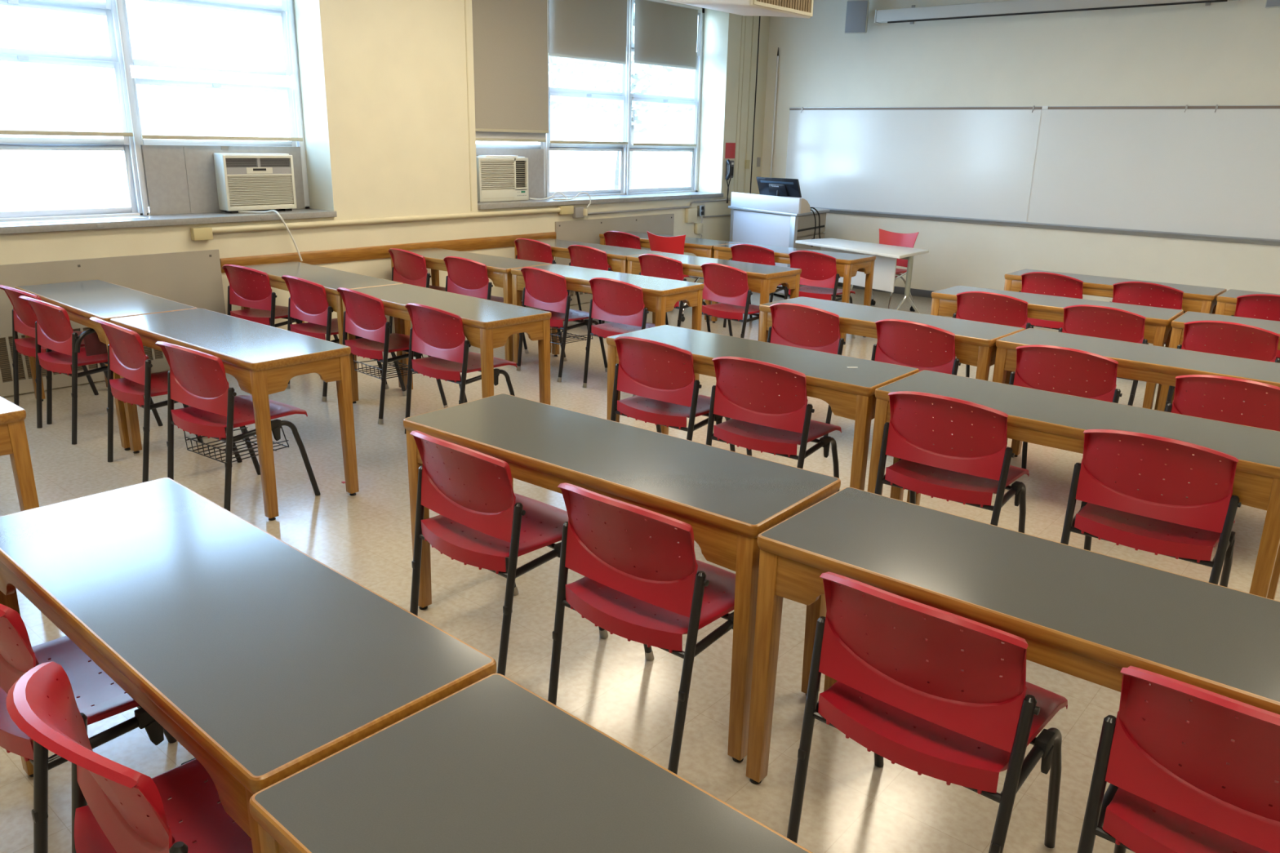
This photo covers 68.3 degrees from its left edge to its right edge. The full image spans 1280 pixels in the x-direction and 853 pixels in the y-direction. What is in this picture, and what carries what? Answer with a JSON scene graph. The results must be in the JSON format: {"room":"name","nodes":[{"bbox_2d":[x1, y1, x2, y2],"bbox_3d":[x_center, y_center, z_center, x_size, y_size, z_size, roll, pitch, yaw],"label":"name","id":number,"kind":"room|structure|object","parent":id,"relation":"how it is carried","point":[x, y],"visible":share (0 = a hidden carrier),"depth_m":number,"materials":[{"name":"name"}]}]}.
{"room":"classroom","nodes":[
{"label":"classroom","id":0,"kind":"room"},
{"bbox_2d":[0,0,769,397],"bbox_3d":[-2.912,-2.380,7.695,0.500,3.650,13.650,15,22,38],"label":"wall","id":1,"kind":"structure","parent":0,"point":[384,82],"depth_m":8.22,"materials":[{"name":"paint"}]},
{"bbox_2d":[0,248,226,396],"bbox_3d":[-4.155,-0.648,6.312,0.025,0.863,2.833,15,22,38],"label":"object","id":2,"kind":"object","parent":1,"relation":"attached to","point":[193,278],"visible":0.29,"depth_m":6.72,"materials":[{"name":"beige metal"}]},
{"bbox_2d":[0,0,337,234],"bbox_3d":[-3.990,-2.457,6.275,0.504,2.228,3.981,15,22,38],"label":"window","id":3,"kind":"structure","parent":1,"relation":"in","point":[114,12],"depth_m":6.93,"materials":[{"name":"silver metal"}]},
{"bbox_2d":[0,216,147,224],"bbox_3d":[-4.451,-1.294,6.085,0.155,0.004,2.415,15,22,38],"label":"window sill","id":4,"kind":"structure","parent":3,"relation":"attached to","point":[126,217],"depth_m":6.60,"materials":[{"name":"silver metal"}]},
{"bbox_2d":[141,134,302,141],"bbox_3d":[-3.213,-3.015,7.163,0.032,1.611,1.295,15,22,38],"label":"window frame","id":5,"kind":"structure","parent":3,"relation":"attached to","point":[144,136],"depth_m":7.35,"materials":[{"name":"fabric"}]},
{"bbox_2d":[141,145,305,214],"bbox_3d":[-3.289,-1.981,7.558,0.018,0.509,1.285,15,22,38],"label":"filler panel","id":6,"kind":"object","parent":3,"relation":"attached to","point":[180,179],"visible":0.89,"depth_m":7.31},
{"bbox_2d":[213,152,302,261],"bbox_3d":[-3.008,-1.761,7.605,0.442,0.837,0.590,15,22,38],"label":"air conditioner","id":7,"kind":"object","parent":3,"relation":"on","point":[244,181],"visible":1,"depth_m":7.55,"materials":[{"name":"beige plastic"}]},
{"bbox_2d":[225,158,290,167],"bbox_3d":[-3.052,-2.110,7.545,0.026,0.075,0.550,15,22,38],"label":"vent","id":8,"kind":"object","parent":7,"relation":"attached to","point":[229,162],"depth_m":7.54,"materials":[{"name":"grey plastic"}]},
{"bbox_2d":[226,175,293,206],"bbox_3d":[-3.057,-1.901,7.609,0.026,0.238,0.550,15,22,38],"label":"grille","id":9,"kind":"object","parent":7,"relation":"attached to","point":[242,190],"depth_m":7.60,"materials":[{"name":"beige plastic"}]},
{"bbox_2d":[211,207,560,233],"bbox_3d":[-2.045,-1.869,8.484,0.048,0.053,3.720,15,22,38],"label":"conduit pipe","id":10,"kind":"object","parent":1,"relation":"attached to","point":[470,215],"visible":1,"depth_m":8.16,"materials":[{"name":"beige metal"}]},
{"bbox_2d":[219,231,555,272],"bbox_3d":[-2.056,-1.610,8.577,0.026,0.110,3.597,15,22,38],"label":"trim","id":11,"kind":"structure","parent":1,"relation":"attached to","point":[324,256],"depth_m":8.23,"materials":[{"name":"brown wood"}]},
{"bbox_2d":[475,0,723,209],"bbox_3d":[-0.400,-3.605,10.311,0.504,2.228,3.976,15,22,38],"label":"window","id":12,"kind":"structure","parent":1,"relation":"in","point":[624,193],"depth_m":10.86,"materials":[{"name":"silver metal"}]},
{"bbox_2d":[475,148,543,198],"bbox_3d":[-1.413,-2.582,9.669,0.014,0.509,1.170,15,22,38],"label":"filler panel","id":13,"kind":"object","parent":12,"relation":"attached to","point":[535,156],"visible":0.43,"depth_m":9.96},
{"bbox_2d":[471,0,548,133],"bbox_3d":[-1.319,-3.662,9.231,0.032,1.496,1.160,15,22,38],"label":"shade","id":14,"kind":"object","parent":12,"relation":"attached to","point":[510,37],"visible":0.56,"depth_m":9.32,"materials":[{"name":"fabric"}]},
{"bbox_2d":[475,131,546,142],"bbox_3d":[-1.345,-3.633,9.289,0.032,1.586,1.140,15,22,38],"label":"roller shade","id":15,"kind":"object","parent":12,"relation":"attached to","point":[480,135],"visible":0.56,"depth_m":9.56,"materials":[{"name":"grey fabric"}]},
{"bbox_2d":[475,155,591,208],"bbox_3d":[-1.139,-2.523,9.756,1.374,0.531,0.290,-12,21,-37],"label":"air conditioner","id":16,"kind":"object","parent":12,"relation":"on","point":[500,178],"visible":0.99,"depth_m":9.48,"materials":[{"name":"beige plastic"}]},
{"bbox_2d":[480,160,514,190],"bbox_3d":[-1.425,-2.508,9.415,0.026,0.290,0.445,15,22,38],"label":"grille","id":17,"kind":"object","parent":16,"relation":"attached to","point":[495,175],"depth_m":9.42,"materials":[{"name":"beige plastic"}]},
{"bbox_2d":[547,0,626,64],"bbox_3d":[-0.546,-4.303,10.082,0.032,0.731,1.215,15,22,38],"label":"shade","id":18,"kind":"object","parent":12,"relation":"attached to","point":[595,30],"visible":0.99,"depth_m":10.09,"materials":[{"name":"fabric"}]},
{"bbox_2d":[633,0,697,69],"bbox_3d":[0.315,-4.590,11.047,0.032,0.706,1.155,15,22,38],"label":"shade","id":19,"kind":"object","parent":12,"relation":"attached to","point":[665,34],"visible":1,"depth_m":11.03,"materials":[{"name":"fabric"}]},
{"bbox_2d":[555,213,674,305],"bbox_3d":[-0.249,-1.912,10.699,0.025,0.896,1.970,15,22,38],"label":"radiator cover","id":20,"kind":"object","parent":1,"relation":"attached to","point":[588,231],"visible":0.12,"depth_m":10.40,"materials":[{"name":"beige metal"}]},
{"bbox_2d":[0,285,1279,852],"bbox_3d":[0.913,0.386,4.976,9.800,0.100,13.500,15,22,38],"label":"floor","id":21,"kind":"structure","parent":0,"point":[851,804],"depth_m":3.73,"materials":[{"name":"tile"}]},
{"bbox_2d":[0,396,39,511],"bbox_3d":[-2.969,0.202,3.817,1.505,0.762,0.506,15,22,38],"label":"table","id":22,"kind":"object","parent":21,"relation":"on","point":[13,436],"visible":0.68,"depth_m":3.45,"materials":[{"name":"brown wood"}]},
{"bbox_2d":[0,284,98,424],"bbox_3d":[-3.670,-0.506,5.986,0.537,0.833,0.566,14,21,35],"label":"chair","id":23,"kind":"object","parent":21,"relation":"on","point":[24,319],"visible":0.45,"depth_m":5.82,"materials":[{"name":"red plastic"}]},
{"bbox_2d":[0,604,177,852],"bbox_3d":[-1.383,0.650,2.349,0.537,0.833,0.566,16,22,40],"label":"chair","id":24,"kind":"object","parent":21,"relation":"on","point":[97,695],"visible":0.42,"depth_m":2.17,"materials":[{"name":"red plastic"}]},
{"bbox_2d":[18,295,163,444],"bbox_3d":[-3.295,-0.388,5.626,0.543,0.833,0.566,14,21,36],"label":"chair","id":25,"kind":"object","parent":21,"relation":"on","point":[54,331],"visible":0.8,"depth_m":5.41,"materials":[{"name":"red plastic"}]},
{"bbox_2d":[14,279,196,450],"bbox_3d":[-3.292,-0.428,5.867,1.505,0.762,0.506,16,22,39],"label":"table","id":26,"kind":"object","parent":21,"relation":"on","point":[82,300],"visible":0.46,"depth_m":5.59,"materials":[{"name":"grey laminate"}]},
{"bbox_2d":[5,661,253,852],"bbox_3d":[-0.833,0.814,1.850,0.537,0.833,0.566,17,23,42],"label":"chair","id":27,"kind":"object","parent":21,"relation":"on","point":[127,810],"visible":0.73,"depth_m":1.74,"materials":[{"name":"red plastic"}]},
{"bbox_2d":[88,316,242,482],"bbox_3d":[-2.558,-0.197,5.051,0.537,0.833,0.566,16,22,40],"label":"chair","id":28,"kind":"object","parent":21,"relation":"on","point":[126,357],"visible":0.68,"depth_m":4.83,"materials":[{"name":"red plastic"}]},
{"bbox_2d":[110,307,359,520],"bbox_3d":[-2.134,-0.118,4.932,1.505,0.762,0.506,15,21,37],"label":"table","id":29,"kind":"object","parent":21,"relation":"on","point":[263,359],"visible":0.79,"depth_m":4.57,"materials":[{"name":"grey laminate"}]},
{"bbox_2d":[155,341,320,511],"bbox_3d":[-1.968,-0.035,4.559,0.537,0.833,0.566,13,20,33],"label":"chair","id":30,"kind":"object","parent":21,"relation":"on","point":[215,406],"visible":0.93,"depth_m":4.41,"materials":[{"name":"red plastic"}]},
{"bbox_2d":[183,425,288,463],"bbox_3d":[-1.963,0.038,4.597,0.385,0.148,0.336,13,20,33],"label":"wire basket","id":31,"kind":"object","parent":30,"relation":"on","point":[273,442],"depth_m":4.56,"materials":[{"name":"black metal"}]},
{"bbox_2d":[0,477,496,852],"bbox_3d":[-1.013,0.719,2.257,1.505,0.762,0.506,16,22,39],"label":"table","id":32,"kind":"object","parent":21,"relation":"on","point":[264,660],"visible":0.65,"depth_m":1.95,"materials":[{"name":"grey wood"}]},
{"bbox_2d":[222,264,302,327],"bbox_3d":[-2.777,-0.823,7.094,0.537,0.833,0.569,11,20,30],"label":"chair","id":33,"kind":"object","parent":21,"relation":"on","point":[242,291],"visible":0.7,"depth_m":6.88,"materials":[{"name":"red plastic"}]},
{"bbox_2d":[240,261,404,387],"bbox_3d":[-2.358,-0.739,6.958,1.505,0.762,0.506,16,22,40],"label":"table","id":34,"kind":"object","parent":21,"relation":"on","point":[331,279],"visible":0.32,"depth_m":6.70,"materials":[{"name":"brown wood"}]},
{"bbox_2d":[281,275,389,401],"bbox_3d":[-2.165,-0.661,6.608,0.537,0.833,0.569,15,22,39],"label":"chair","id":35,"kind":"object","parent":21,"relation":"on","point":[305,302],"visible":0.7,"depth_m":6.40,"materials":[{"name":"red plastic"}]},
{"bbox_2d":[336,287,448,424],"bbox_3d":[-1.638,-0.507,6.137,0.537,0.833,0.569,17,23,41],"label":"chair","id":36,"kind":"object","parent":21,"relation":"on","point":[364,316],"visible":0.83,"depth_m":5.96,"materials":[{"name":"red plastic"}]},
{"bbox_2d":[353,351,422,379],"bbox_3d":[-1.633,-0.433,6.172,0.385,0.148,0.336,17,23,41],"label":"wire basket","id":37,"kind":"object","parent":36,"relation":"on","point":[380,360],"depth_m":6.13,"materials":[{"name":"black metal"}]},
{"bbox_2d":[388,248,445,333],"bbox_3d":[-1.870,-1.150,8.238,0.537,0.833,0.569,16,22,39],"label":"chair","id":38,"kind":"object","parent":21,"relation":"on","point":[409,267],"visible":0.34,"depth_m":8.01,"materials":[{"name":"red plastic"}]},
{"bbox_2d":[342,283,551,404],"bbox_3d":[-1.249,-0.417,5.981,1.505,0.762,0.506,16,22,40],"label":"table","id":39,"kind":"object","parent":21,"relation":"on","point":[487,324],"visible":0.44,"depth_m":5.62,"materials":[{"name":"grey laminate"}]},
{"bbox_2d":[404,302,517,434],"bbox_3d":[-1.084,-0.350,5.660,0.537,0.833,0.566,15,22,38],"label":"chair","id":40,"kind":"object","parent":21,"relation":"on","point":[437,333],"visible":0.89,"depth_m":5.48,"materials":[{"name":"red plastic"}]},
{"bbox_2d":[389,248,551,361],"bbox_3d":[-1.463,-1.065,8.098,1.505,0.762,0.506,15,21,37],"label":"table","id":41,"kind":"object","parent":21,"relation":"on","point":[499,268],"visible":0.35,"depth_m":7.79,"materials":[{"name":"brown wood"}]},
{"bbox_2d":[443,256,528,353],"bbox_3d":[-1.304,-1.006,7.805,0.537,0.833,0.569,14,21,35],"label":"chair","id":42,"kind":"object","parent":21,"relation":"on","point":[466,277],"visible":0.46,"depth_m":7.58,"materials":[{"name":"red plastic"}]},
{"bbox_2d":[409,430,608,675],"bbox_3d":[-0.482,0.381,3.302,0.537,0.833,0.569,15,22,39],"label":"chair","id":43,"kind":"object","parent":21,"relation":"on","point":[479,524],"visible":0.87,"depth_m":3.12,"materials":[{"name":"red plastic"}]},
{"bbox_2d":[248,673,813,852],"bbox_3d":[0.109,1.042,1.276,1.505,0.762,0.506,16,22,39],"label":"table","id":44,"kind":"object","parent":21,"relation":"on","point":[492,765],"visible":1,"depth_m":1.48,"materials":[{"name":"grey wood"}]},
{"bbox_2d":[513,238,583,320],"bbox_3d":[-0.924,-1.439,9.255,0.537,0.833,0.566,15,21,37],"label":"chair","id":45,"kind":"object","parent":21,"relation":"on","point":[527,249],"visible":0.23,"depth_m":9.00,"materials":[{"name":"red plastic"}]},
{"bbox_2d":[516,266,607,382],"bbox_3d":[-0.609,-0.826,7.261,0.537,0.833,0.569,17,23,41],"label":"chair","id":46,"kind":"object","parent":21,"relation":"on","point":[544,290],"visible":0.78,"depth_m":7.07,"materials":[{"name":"red plastic"}]},
{"bbox_2d":[550,326,592,344],"bbox_3d":[-0.603,-0.752,7.296,0.385,0.148,0.336,17,23,41],"label":"wire basket","id":47,"kind":"object","parent":46,"relation":"on","point":[556,327],"depth_m":7.24,"materials":[{"name":"black metal"}]},
{"bbox_2d":[513,238,661,324],"bbox_3d":[-0.528,-1.349,9.098,1.505,0.762,0.506,16,22,39],"label":"table","id":48,"kind":"object","parent":21,"relation":"on","point":[617,260],"visible":0.3,"depth_m":8.84,"materials":[{"name":"brown wood"}]},
{"bbox_2d":[563,244,612,326],"bbox_3d":[-0.371,-1.288,8.798,0.537,0.833,0.566,16,22,39],"label":"chair","id":49,"kind":"object","parent":21,"relation":"on","point":[584,256],"visible":0.3,"depth_m":8.55,"materials":[{"name":"red plastic"}]},
{"bbox_2d":[511,263,704,380],"bbox_3d":[-0.279,-0.763,7.190,1.505,0.762,0.506,14,21,37],"label":"table","id":50,"kind":"object","parent":21,"relation":"on","point":[660,295],"visible":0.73,"depth_m":6.89,"materials":[{"name":"brown wood"}]},
{"bbox_2d":[582,277,655,396],"bbox_3d":[-0.066,-0.679,6.819,0.537,0.833,0.569,15,21,37],"label":"chair","id":51,"kind":"object","parent":21,"relation":"on","point":[606,304],"visible":0.7,"depth_m":6.64,"materials":[{"name":"red plastic"}]},
{"bbox_2d":[403,393,840,762],"bbox_3d":[-0.128,0.431,3.271,1.505,0.762,0.506,14,21,36],"label":"table","id":52,"kind":"object","parent":21,"relation":"on","point":[727,498],"visible":0.69,"depth_m":2.97,"materials":[{"name":"grey laminate"}]},
{"bbox_2d":[547,482,735,774],"bbox_3d":[0.060,0.529,2.853,0.537,0.833,0.569,15,22,38],"label":"chair","id":53,"kind":"object","parent":21,"relation":"on","point":[655,592],"visible":0.85,"depth_m":2.66,"materials":[{"name":"red plastic"}]},
{"bbox_2d":[599,231,738,321],"bbox_3d":[0.281,-1.620,10.048,1.505,0.762,0.506,15,22,38],"label":"table","id":54,"kind":"object","parent":21,"relation":"on","point":[702,247],"visible":0.28,"depth_m":9.55,"materials":[{"name":"brown wood"}]},
{"bbox_2d":[610,336,735,452],"bbox_3d":[0.166,-0.085,4.878,0.537,0.833,0.566,14,21,37],"label":"chair","id":55,"kind":"object","parent":21,"relation":"on","point":[666,403],"visible":0.79,"depth_m":4.68,"materials":[{"name":"red plastic"}]},
{"bbox_2d":[637,253,711,332],"bbox_3d":[0.281,-1.102,8.234,0.537,0.833,0.566,16,22,39],"label":"chair","id":56,"kind":"object","parent":21,"relation":"on","point":[651,264],"visible":0.34,"depth_m":7.98,"materials":[{"name":"red plastic"}]},
{"bbox_2d":[646,231,703,321],"bbox_3d":[0.386,-1.576,9.741,0.554,0.859,0.532,15,21,37],"label":"chair","id":57,"kind":"object","parent":21,"relation":"on","point":[675,245],"visible":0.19,"depth_m":9.46,"materials":[{"name":"red plastic"}]},
{"bbox_2d":[626,252,801,337],"bbox_3d":[0.595,-1.031,8.133,1.505,0.762,0.506,16,22,40],"label":"table","id":58,"kind":"object","parent":21,"relation":"on","point":[763,279],"visible":0.55,"depth_m":7.74,"materials":[{"name":"brown wood"}]},
{"bbox_2d":[700,262,759,337],"bbox_3d":[0.788,-0.932,7.714,0.569,0.833,0.537,-14,23,-41],"label":"chair","id":59,"kind":"object","parent":21,"relation":"on","point":[726,285],"visible":0.8,"depth_m":7.52,"materials":[{"name":"red plastic"}]},
{"bbox_2d":[723,244,790,327],"bbox_3d":[1.168,-1.368,9.175,0.537,0.833,0.566,14,21,37],"label":"chair","id":60,"kind":"object","parent":21,"relation":"on","point":[748,253],"visible":0.25,"depth_m":8.92,"materials":[{"name":"red plastic"}]},
{"bbox_2d":[606,324,919,501],"bbox_3d":[0.549,-0.001,4.742,1.505,0.762,0.506,15,21,37],"label":"table","id":61,"kind":"object","parent":21,"relation":"on","point":[849,393],"visible":0.44,"depth_m":4.42,"materials":[{"name":"grey laminate"}]},
{"bbox_2d":[706,356,841,492],"bbox_3d":[0.635,0.041,4.499,0.537,0.833,0.566,14,21,35],"label":"chair","id":62,"kind":"object","parent":21,"relation":"on","point":[757,422],"visible":0.9,"depth_m":4.31,"materials":[{"name":"red plastic"}]},
{"bbox_2d":[728,191,830,298],"bbox_3d":[1.702,-2.267,11.606,0.976,1.155,1.561,-11,21,-34],"label":"lectern","id":63,"kind":"object","parent":21,"relation":"on","point":[755,219],"visible":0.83,"depth_m":11.11,"materials":[{"name":"white laminate"}]},
{"bbox_2d":[755,177,801,197],"bbox_3d":[1.669,-2.822,11.409,0.220,0.355,0.620,-14,23,-42],"label":"computer monitor","id":64,"kind":"object","parent":63,"relation":"on","point":[782,187],"visible":0.95,"depth_m":11.34,"materials":[{"name":"black plastic"}]},
{"bbox_2d":[728,205,830,216],"bbox_3d":[1.708,-2.643,11.494,0.977,0.030,1.555,-11,21,-34],"label":"countertop","id":65,"kind":"structure","parent":63,"relation":"on","point":[820,210],"depth_m":11.14,"materials":[{"name":"white laminate"}]},
{"bbox_2d":[711,242,875,342],"bbox_3d":[1.445,-1.313,9.123,1.505,0.762,0.506,15,22,38],"label":"table","id":66,"kind":"object","parent":21,"relation":"on","point":[847,264],"visible":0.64,"depth_m":8.78,"materials":[{"name":"brown wood"}]},
{"bbox_2d":[763,302,848,435],"bbox_3d":[1.101,-0.388,5.944,0.537,0.833,0.566,15,22,38],"label":"chair","id":67,"kind":"object","parent":21,"relation":"on","point":[791,322],"visible":0.4,"depth_m":5.71,"materials":[{"name":"red plastic"}]},
{"bbox_2d":[784,250,855,337],"bbox_3d":[1.660,-1.223,8.734,0.537,0.833,0.569,15,22,38],"label":"chair","id":68,"kind":"object","parent":21,"relation":"on","point":[811,264],"visible":0.65,"depth_m":8.52,"materials":[{"name":"red plastic"}]},
{"bbox_2d":[795,237,928,313],"bbox_3d":[2.311,-1.529,9.941,0.724,0.734,1.516,-11,21,-36],"label":"table","id":69,"kind":"object","parent":21,"relation":"on","point":[886,255],"visible":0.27,"depth_m":9.55,"materials":[{"name":"white laminate"}]},
{"bbox_2d":[848,228,919,311],"bbox_3d":[2.661,-1.693,10.291,0.532,0.859,0.554,-14,23,-42],"label":"chair","id":70,"kind":"object","parent":21,"relation":"on","point":[886,237],"visible":0.39,"depth_m":10.34,"materials":[{"name":"red plastic"}]},
{"bbox_2d":[758,296,1025,450],"bbox_3d":[1.471,-0.303,5.803,1.505,0.762,0.506,16,22,39],"label":"table","id":71,"kind":"object","parent":21,"relation":"on","point":[975,341],"visible":0.42,"depth_m":5.53,"materials":[{"name":"grey laminate"}]},
{"bbox_2d":[871,319,960,375],"bbox_3d":[1.642,-0.234,5.476,0.537,0.833,0.566,17,23,41],"label":"chair","id":72,"kind":"object","parent":21,"relation":"on","point":[890,332],"visible":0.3,"depth_m":5.25,"materials":[{"name":"red plastic"}]},
{"bbox_2d":[786,571,1067,852],"bbox_3d":[0.723,0.708,2.311,0.537,0.833,0.566,15,22,39],"label":"chair","id":73,"kind":"object","parent":21,"relation":"on","point":[928,705],"visible":1,"depth_m":2.13,"materials":[{"name":"red plastic"}]},
{"bbox_2d":[874,391,1029,533],"bbox_3d":[1.312,0.221,3.956,0.537,0.833,0.566,14,21,36],"label":"chair","id":74,"kind":"object","parent":21,"relation":"on","point":[963,475],"visible":0.94,"depth_m":3.77,"materials":[{"name":"red plastic"}]},
{"bbox_2d":[952,291,1031,377],"bbox_3d":[2.468,-0.548,6.570,0.537,0.833,0.566,15,21,37],"label":"chair","id":75,"kind":"object","parent":21,"relation":"on","point":[978,306],"visible":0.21,"depth_m":6.32,"materials":[{"name":"red plastic"}]},
{"bbox_2d":[746,487,1279,784],"bbox_3d":[1.032,0.747,2.314,1.505,0.762,0.506,15,21,37],"label":"table","id":76,"kind":"object","parent":21,"relation":"on","point":[1081,613],"visible":0.89,"depth_m":2.24,"materials":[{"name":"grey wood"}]},
{"bbox_2d":[1018,271,1083,329],"bbox_3d":[3.341,-0.846,7.614,0.537,0.833,0.566,17,23,42],"label":"chair","id":77,"kind":"object","parent":21,"relation":"on","point":[1042,282],"visible":0.37,"depth_m":7.39,"materials":[{"name":"red plastic"}]},
{"bbox_2d":[930,284,1183,409],"bbox_3d":[2.782,-0.485,6.497,1.505,0.762,0.506,14,21,36],"label":"table","id":78,"kind":"object","parent":21,"relation":"on","point":[1157,325],"visible":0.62,"depth_m":6.23,"materials":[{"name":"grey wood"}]},
{"bbox_2d":[1008,344,1122,482],"bbox_3d":[2.208,-0.043,4.891,0.537,0.833,0.566,15,21,37],"label":"chair","id":79,"kind":"object","parent":21,"relation":"on","point":[1029,373],"visible":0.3,"depth_m":4.66,"materials":[{"name":"red plastic"}]},
{"bbox_2d":[867,369,1279,599],"bbox_3d":[1.714,0.306,3.815,1.505,0.762,0.506,15,22,38],"label":"table","id":80,"kind":"object","parent":21,"relation":"on","point":[1057,420],"visible":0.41,"depth_m":3.57,"materials":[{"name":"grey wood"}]},
{"bbox_2d":[1053,304,1148,405],"bbox_3d":[3.000,-0.397,6.113,0.537,0.833,0.566,15,22,39],"label":"chair","id":81,"kind":"object","parent":21,"relation":"on","point":[1073,315],"visible":0.26,"depth_m":5.86,"materials":[{"name":"red plastic"}]},
{"bbox_2d":[1004,268,1226,314],"bbox_3d":[3.692,-0.776,7.519,1.505,0.762,0.506,15,22,38],"label":"table","id":82,"kind":"object","parent":21,"relation":"on","point":[1198,299],"visible":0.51,"depth_m":7.25,"materials":[{"name":"brown wood"}]},
{"bbox_2d":[992,328,1279,457],"bbox_3d":[2.621,0.006,4.870,1.505,0.762,0.506,15,22,39],"label":"table","id":83,"kind":"object","parent":21,"relation":"on","point":[1156,364],"visible":0.62,"depth_m":4.73,"materials":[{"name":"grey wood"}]},
{"bbox_2d":[1109,281,1185,344],"bbox_3d":[3.865,-0.708,7.199,0.537,0.833,0.566,16,23,41],"label":"chair","id":84,"kind":"object","parent":21,"relation":"on","point":[1147,294],"visible":0.19,"depth_m":6.95,"materials":[{"name":"red plastic"}]},
{"bbox_2d":[1060,429,1241,587],"bbox_3d":[1.896,0.373,3.498,0.537,0.833,0.566,14,21,37],"label":"chair","id":85,"kind":"object","parent":21,"relation":"on","point":[1157,517],"visible":0.94,"depth_m":3.31,"materials":[{"name":"red plastic"}]},
{"bbox_2d":[1076,666,1279,852],"bbox_3d":[1.239,0.834,1.935,0.537,0.833,0.566,15,22,38],"label":"chair","id":86,"kind":"object","parent":21,"relation":"on","point":[1171,762],"visible":1,"depth_m":1.83,"materials":[{"name":"red plastic"}]},
{"bbox_2d":[1156,311,1279,411],"bbox_3d":[3.957,-0.180,5.578,1.505,0.762,0.506,14,21,36],"label":"table","id":87,"kind":"object","parent":21,"relation":"on","point":[1178,326],"visible":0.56,"depth_m":5.78,"materials":[{"name":"grey laminate"}]},
{"bbox_2d":[1164,320,1279,428],"bbox_3d":[3.510,-0.247,5.656,0.537,0.833,0.566,16,22,39],"label":"chair","id":88,"kind":"object","parent":21,"relation":"on","point":[1206,338],"visible":0.3,"depth_m":5.42,"materials":[{"name":"red plastic"}]},
{"bbox_2d":[1165,374,1279,431],"bbox_3d":[2.706,0.137,4.335,0.537,0.833,0.566,15,22,38],"label":"chair","id":89,"kind":"object","parent":21,"relation":"on","point":[1189,398],"visible":0.28,"depth_m":4.11,"materials":[{"name":"red plastic"}]},
{"bbox_2d":[1204,288,1279,395],"bbox_3d":[4.856,-0.469,6.595,1.505,0.762,0.506,15,22,38],"label":"table","id":90,"kind":"object","parent":21,"relation":"on","point":[1227,300],"visible":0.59,"depth_m":6.76,"materials":[{"name":"brown wood"}]},
{"bbox_2d":[1231,293,1279,358],"bbox_3d":[4.492,-0.550,6.724,0.537,0.833,0.566,15,22,38],"label":"chair","id":91,"kind":"object","parent":21,"relation":"on","point":[1244,308],"visible":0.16,"depth_m":6.55,"materials":[{"name":"red plastic"}]},
{"bbox_2d":[760,0,1279,317],"bbox_3d":[5.388,-2.730,9.448,9.800,3.650,0.150,15,22,38],"label":"wall","id":92,"kind":"structure","parent":0,"point":[1220,53],"depth_m":10.20,"materials":[{"name":"paint"}]},
{"bbox_2d":[844,0,869,33],"bbox_3d":[2.568,-4.769,11.030,0.255,0.358,0.352,9,19,25],"label":"loudspeaker","id":93,"kind":"object","parent":92,"relation":"attached to","point":[857,11],"visible":1,"depth_m":10.88,"materials":[{"name":"grey plastic"}]},
{"bbox_2d":[785,109,1041,222],"bbox_3d":[3.095,-3.150,11.249,3.142,1.180,0.021,15,22,38],"label":"whiteboard","id":94,"kind":"object","parent":92,"relation":"attached to","point":[965,163],"visible":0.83,"depth_m":11.09,"materials":[{"name":"white ceramic"}]},
{"bbox_2d":[789,104,1279,112],"bbox_3d":[4.700,-3.284,9.763,7.360,0.071,0.048,15,22,38],"label":"rail","id":95,"kind":"object","parent":92,"relation":"attached to","point":[1033,107],"visible":1,"depth_m":10.01,"materials":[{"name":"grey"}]},
{"bbox_2d":[809,206,1279,245],"bbox_3d":[4.666,-2.120,10.107,7.360,0.060,0.074,15,22,38],"label":"marker tray","id":96,"kind":"object","parent":92,"relation":"attached to","point":[948,219],"visible":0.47,"depth_m":10.14,"materials":[{"name":"silver metal"}]},
{"bbox_2d":[874,0,1239,23],"bbox_3d":[4.146,-4.356,9.730,3.590,0.216,0.373,15,22,38],"label":"projection screen","id":97,"kind":"object","parent":92,"relation":"attached to","point":[1011,7],"visible":1,"depth_m":9.78,"materials":[{"name":"grey"}]},
{"bbox_2d":[1026,108,1279,239],"bbox_3d":[5.891,-2.397,8.976,4.216,1.180,0.021,15,22,38],"label":"whiteboard","id":98,"kind":"object","parent":92,"relation":"attached to","point":[1198,171],"visible":1,"depth_m":9.49,"materials":[{"name":"white ceramic"}]},
{"bbox_3d":[0.988,-3.010,3.944,9.800,0.100,13.500,15,22,38],"label":"ceiling","id":99,"kind":"structure","parent":0,"visible":0},
{"bbox_2d":[665,0,813,18],"bbox_3d":[0.457,-2.572,4.546,0.668,1.111,0.588,15,22,38],"label":"ceiling projector","id":100,"kind":"object","parent":99,"relation":"hanging from","point":[784,8],"visible":1,"depth_m":4.52,"materials":[{"name":"white plastic"}]},
{"bbox_2d":[752,0,813,16],"bbox_3d":[0.685,-2.091,4.455,0.012,0.237,0.512,15,22,38],"label":"vent","id":101,"kind":"object","parent":100,"relation":"attached to","point":[793,7],"depth_m":4.51,"materials":[{"name":"brown metal"}]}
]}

